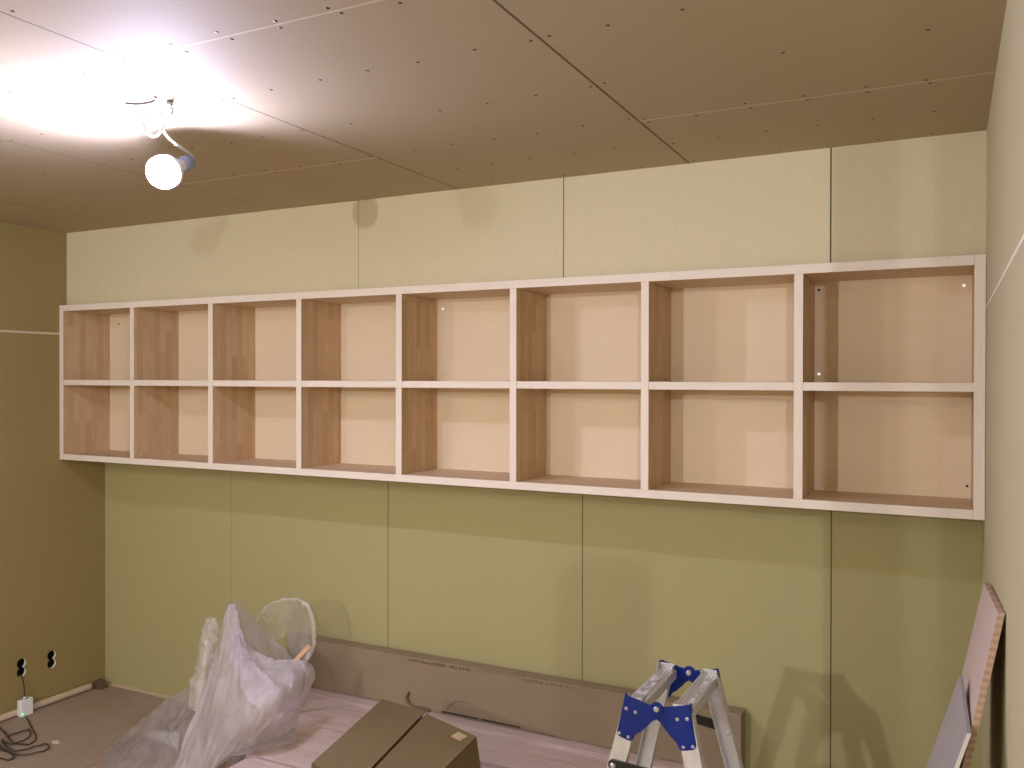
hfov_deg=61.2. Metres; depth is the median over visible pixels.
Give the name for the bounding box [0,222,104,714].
wall
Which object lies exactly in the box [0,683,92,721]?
baseboard
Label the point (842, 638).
wall
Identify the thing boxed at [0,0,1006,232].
ceiling
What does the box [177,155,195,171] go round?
socket
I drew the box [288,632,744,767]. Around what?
carton
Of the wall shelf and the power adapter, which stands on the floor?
the power adapter
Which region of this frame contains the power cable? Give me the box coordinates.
[0,716,49,760]
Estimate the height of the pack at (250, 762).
0.228 m
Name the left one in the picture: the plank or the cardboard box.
the cardboard box
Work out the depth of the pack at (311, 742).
3.28 m
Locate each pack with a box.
[229,756,291,767]
[244,687,684,767]
[246,724,490,767]
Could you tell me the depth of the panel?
1.76 m
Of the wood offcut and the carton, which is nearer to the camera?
the carton
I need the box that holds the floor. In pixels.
[0,683,243,767]
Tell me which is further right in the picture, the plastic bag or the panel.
the panel
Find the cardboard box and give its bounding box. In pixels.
[311,699,480,767]
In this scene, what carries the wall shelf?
attached to the wall at (842, 638)
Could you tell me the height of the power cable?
0.013 m
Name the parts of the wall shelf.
panel, panel, panel, panel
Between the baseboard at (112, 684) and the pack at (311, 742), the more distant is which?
the baseboard at (112, 684)
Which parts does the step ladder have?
rail, rail, rail, rail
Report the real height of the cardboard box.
0.224 m
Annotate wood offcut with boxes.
[92,678,107,689]
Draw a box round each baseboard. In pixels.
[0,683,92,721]
[111,683,170,698]
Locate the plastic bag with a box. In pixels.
[102,597,315,767]
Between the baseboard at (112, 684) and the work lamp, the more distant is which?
the baseboard at (112, 684)
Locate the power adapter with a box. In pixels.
[17,673,32,717]
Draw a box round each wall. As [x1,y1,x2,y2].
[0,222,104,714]
[67,130,986,767]
[981,0,1023,767]
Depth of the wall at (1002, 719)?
1.62 m
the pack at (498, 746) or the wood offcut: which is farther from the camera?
the wood offcut
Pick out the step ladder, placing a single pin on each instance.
(646, 710)
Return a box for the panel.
[926,675,970,767]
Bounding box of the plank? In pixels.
[959,583,1004,767]
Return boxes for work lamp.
[125,96,195,188]
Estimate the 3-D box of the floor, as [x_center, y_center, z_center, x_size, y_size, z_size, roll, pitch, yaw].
[-1.179,1.670,0.343,5.799,0.100,6.935,0,0,27]
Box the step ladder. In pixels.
[607,660,743,767]
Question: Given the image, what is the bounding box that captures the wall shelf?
[59,254,985,519]

